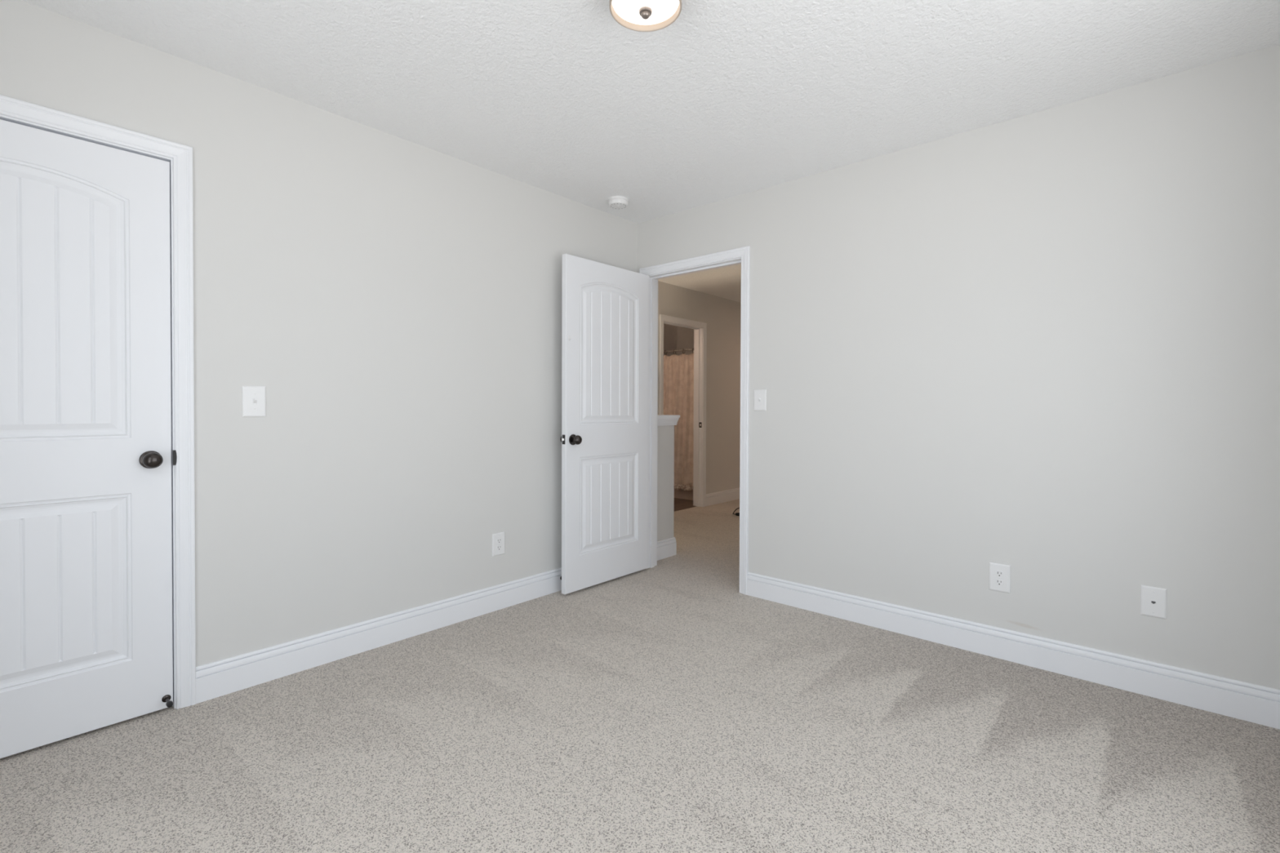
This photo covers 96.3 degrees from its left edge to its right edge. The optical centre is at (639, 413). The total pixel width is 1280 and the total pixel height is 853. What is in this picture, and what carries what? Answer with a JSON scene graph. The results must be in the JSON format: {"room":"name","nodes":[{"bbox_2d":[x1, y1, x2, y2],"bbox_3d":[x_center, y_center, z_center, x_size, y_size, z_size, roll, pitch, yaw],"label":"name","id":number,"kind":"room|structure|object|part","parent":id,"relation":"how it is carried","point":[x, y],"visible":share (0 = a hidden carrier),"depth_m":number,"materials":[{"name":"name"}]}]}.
{"room":"empty bedroom","nodes":[
{"label":"empty bedroom","id":0,"kind":"room"},
{"bbox_2d":[0,0,679,666],"bbox_3d":[-1.098,-0.118,2.955,0.179,2.440,4.049,1,1,41],"label":"wall","id":1,"kind":"structure","parent":0,"point":[396,303],"depth_m":2.60,"materials":[{"name":"beige paint"}]},
{"bbox_2d":[0,119,173,759],"bbox_3d":[-2.013,0.084,1.865,0.163,2.032,0.762,1,1,41],"label":"door","id":2,"kind":"structure","parent":1,"relation":"in","point":[86,641],"depth_m":1.96,"materials":[{"name":"white paint"}]},
{"bbox_3d":[-1.759,0.169,2.070,0.052,0.057,0.057,1,1,41],"label":"knob","id":3,"kind":"part","parent":2,"relation":"part of","materials":[{"name":"brown metal"}]},
{"bbox_2d":[161,694,173,707],"bbox_3d":[-1.737,1.062,2.112,0.072,0.027,0.027,1,1,41],"label":"door stop","id":4,"kind":"object","parent":2,"relation":"attached to","point":[166,698],"visible":1,"depth_m":2.12,"materials":[{"name":"brown metal"}]},
{"bbox_2d":[0,94,195,709],"bbox_3d":[-2.035,0.054,1.885,0.133,2.114,0.893,1,1,41],"label":"door frame","id":5,"kind":"structure","parent":1,"relation":"attached to","point":[180,156],"depth_m":2.15,"materials":[{"name":"white wood"}]},
{"bbox_3d":[-1.734,0.165,2.138,0.003,0.056,0.012,1,1,41],"label":"strike plate","id":6,"kind":"part","parent":5,"relation":"part of","materials":[{"name":"black"}]},
{"bbox_2d":[242,385,266,417],"bbox_3d":[-1.564,-0.049,2.329,0.018,0.126,0.083,1,1,41],"label":"light switch","id":7,"kind":"object","parent":1,"relation":"attached to","point":[254,397],"visible":1,"depth_m":2.33,"materials":[{"name":"white plastic"}]},
{"bbox_2d":[195,567,561,703],"bbox_3d":[-1.169,1.036,2.795,0.015,0.136,3.470,1,1,41],"label":"baseboard","id":8,"kind":"structure","parent":1,"relation":"attached to","point":[219,678],"depth_m":2.64,"materials":[{"name":"white wood"}]},
{"bbox_2d":[492,531,505,556],"bbox_3d":[-0.793,0.734,3.222,0.008,0.126,0.083,1,1,41],"label":"power outlet","id":9,"kind":"object","parent":1,"relation":"attached to","point":[498,539],"visible":1,"depth_m":3.22,"materials":[{"name":"white plastic"}]},
{"bbox_2d":[496,545,502,550],"bbox_3d":[-0.791,0.753,3.220,0.002,0.028,0.034,1,1,41],"label":"receptacle","id":10,"kind":"object","parent":9,"relation":"attached to","point":[498,547],"depth_m":3.22,"materials":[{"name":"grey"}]},
{"bbox_2d":[496,537,502,543],"bbox_3d":[-0.791,0.714,3.220,0.002,0.028,0.034,1,1,41],"label":"receptacle","id":11,"kind":"object","parent":9,"relation":"attached to","point":[499,540],"depth_m":3.22,"materials":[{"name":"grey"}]},
{"bbox_3d":[0.129,1.022,4.350,0.130,0.136,0.314,1,1,41],"label":"baseboard","id":12,"kind":"part","parent":1,"relation":"part of","materials":[{"name":"white wood"}]},
{"bbox_2d":[0,497,1279,852],"bbox_3d":[0.559,1.218,4.195,5.755,0.250,8.085,1,1,41],"label":"floor","id":13,"kind":"structure","parent":0,"point":[667,707],"depth_m":1.89,"materials":[{"name":"beige carpet"}]},
{"bbox_2d":[674,488,693,500],"bbox_3d":[0.681,0.847,7.604,1.211,0.419,0.908,1,1,41],"label":"bathtub","id":14,"kind":"object","parent":13,"relation":"on","point":[680,494],"visible":0.02,"depth_m":7.12,"materials":[{"name":"beige ceramic"}]},
{"bbox_2d":[733,507,739,515],"bbox_3d":[1.205,1.034,5.960,0.531,0.081,0.213,1,1,41],"label":"lead","id":15,"kind":"object","parent":13,"relation":"on","point":[735,513],"visible":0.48,"depth_m":6.01,"materials":[{"name":"black plastic"}]},
{"bbox_2d":[22,0,1279,302],"bbox_3d":[0.531,-1.397,4.197,5.855,0.100,8.085,1,1,41],"label":"ceiling","id":16,"kind":"structure","parent":0,"point":[728,99],"depth_m":2.19,"materials":[{"name":"white paint"}]},
{"bbox_2d":[608,195,628,208],"bbox_3d":[-0.136,-1.320,3.599,0.130,0.044,0.130,1,1,41],"label":"smoke detector","id":17,"kind":"object","parent":16,"relation":"attached to","point":[615,202],"visible":1,"depth_m":3.56,"materials":[{"name":"white plastic"}]},
{"bbox_2d":[608,0,681,31],"bbox_3d":[0.017,-1.265,1.754,0.221,0.108,0.221,1,1,41],"label":"ceiling light","id":18,"kind":"object","parent":16,"relation":"attached to","point":[642,15],"visible":1,"depth_m":1.78,"materials":[{"name":"beige glass"}]},
{"bbox_2d":[663,324,693,356],"bbox_3d":[0.104,-0.163,7.011,1.315,2.440,2.750,1,1,41],"label":"wall","id":19,"kind":"structure","parent":0,"point":[675,337],"depth_m":8.22,"materials":[{"name":"beige paint"}]},
{"bbox_2d":[663,348,693,352],"bbox_3d":[0.359,-0.782,7.214,1.215,0.052,0.052,1,1,41],"label":"curtain rod","id":20,"kind":"object","parent":19,"relation":"attached to","point":[686,349],"visible":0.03,"depth_m":7.10,"materials":[{"name":"silver metal"}]},
{"bbox_2d":[663,352,693,491],"bbox_3d":[0.368,0.099,7.184,1.086,1.674,0.079,1,1,41],"label":"shower curtain","id":21,"kind":"object","parent":20,"relation":"hanging from","point":[678,371],"visible":0.29,"depth_m":7.08,"materials":[{"name":"fabric"}]},
{"bbox_2d":[657,280,741,493],"bbox_3d":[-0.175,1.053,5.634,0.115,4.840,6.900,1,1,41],"label":"wall","id":22,"kind":"structure","parent":0,"point":[722,316],"depth_m":6.78,"materials":[{"name":"beige paint"}]},
{"bbox_2d":[659,314,706,506],"bbox_3d":[0.431,0.018,6.303,0.151,2.099,0.829,1,1,41],"label":"door frame","id":23,"kind":"structure","parent":22,"relation":"attached to","point":[700,328],"depth_m":6.54,"materials":[{"name":"white wood"}]},
{"bbox_3d":[0.381,0.017,6.347,0.018,2.099,0.829,1,1,41],"label":"casing","id":24,"kind":"part","parent":23,"relation":"part of","materials":[{"name":"white wood"}]},
{"bbox_2d":[706,488,739,506],"bbox_3d":[0.817,0.996,6.658,0.015,0.136,3.850,1,1,41],"label":"baseboard","id":25,"kind":"structure","parent":22,"relation":"attached to","point":[715,498],"depth_m":6.84,"materials":[{"name":"white wood"}]},
{"bbox_2d":[637,44,1279,689],"bbox_3d":[1.236,-0.111,3.051,3.255,2.440,0.115,1,1,41],"label":"wall","id":26,"kind":"structure","parent":0,"point":[1044,345],"depth_m":2.51,"materials":[{"name":"beige paint"}]},
{"bbox_2d":[639,245,750,595],"bbox_3d":[0.370,0.040,3.818,0.881,2.114,0.151,1,1,41],"label":"door frame","id":27,"kind":"structure","parent":26,"relation":"attached to","point":[740,255],"depth_m":3.68,"materials":[{"name":"white wood"}]},
{"bbox_2d":[560,253,648,594],"bbox_3d":[-0.202,0.063,3.712,0.163,2.032,0.786,1,1,41],"label":"door","id":28,"kind":"structure","parent":27,"relation":"attached to","point":[604,439],"depth_m":3.66,"materials":[{"name":"white paint"}]},
{"bbox_3d":[-0.376,0.158,3.433,0.052,0.057,0.057,1,1,41],"label":"knob","id":29,"kind":"part","parent":28,"relation":"part of","materials":[{"name":"brown metal"}]},
{"bbox_3d":[0.414,0.039,3.868,0.881,2.114,0.018,1,1,41],"label":"casing","id":30,"kind":"part","parent":27,"relation":"part of","materials":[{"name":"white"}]},
{"bbox_2d":[753,389,766,410],"bbox_3d":[0.713,-0.080,3.425,0.083,0.126,0.018,1,1,41],"label":"light switch","id":31,"kind":"object","parent":26,"relation":"attached to","point":[760,395],"visible":1,"depth_m":3.42,"materials":[{"name":"white plastic"}]},
{"bbox_2d":[989,562,1010,593],"bbox_3d":[1.641,0.750,2.618,0.083,0.126,0.008,1,1,41],"label":"power outlet","id":32,"kind":"object","parent":26,"relation":"attached to","point":[999,574],"visible":1,"depth_m":2.62,"materials":[{"name":"white plastic"}]},
{"bbox_2d":[995,578,1004,586],"bbox_3d":[1.640,0.770,2.617,0.034,0.028,0.002,1,1,41],"label":"receptacle","id":33,"kind":"object","parent":32,"relation":"attached to","point":[998,582],"depth_m":2.62,"materials":[{"name":"grey plastic"}]},
{"bbox_2d":[995,570,1004,577],"bbox_3d":[1.640,0.731,2.616,0.034,0.028,0.002,1,1,41],"label":"receptacle","id":34,"kind":"object","parent":32,"relation":"attached to","point":[997,573],"depth_m":2.61,"materials":[{"name":"grey plastic"}]},
{"bbox_2d":[746,572,1279,729],"bbox_3d":[1.145,1.041,3.055,3.140,0.136,0.015,1,1,41],"label":"baseboard","id":35,"kind":"structure","parent":26,"relation":"attached to","point":[1242,700],"depth_m":2.50,"materials":[{"name":"white wood"}]},
{"bbox_2d":[1140,585,1166,619],"bbox_3d":[2.034,0.747,2.272,0.077,0.119,0.008,1,1,41],"label":"wall jack","id":36,"kind":"object","parent":26,"relation":"attached to","point":[1153,599],"visible":1,"depth_m":2.27,"materials":[{"name":"white plastic"}]}
]}

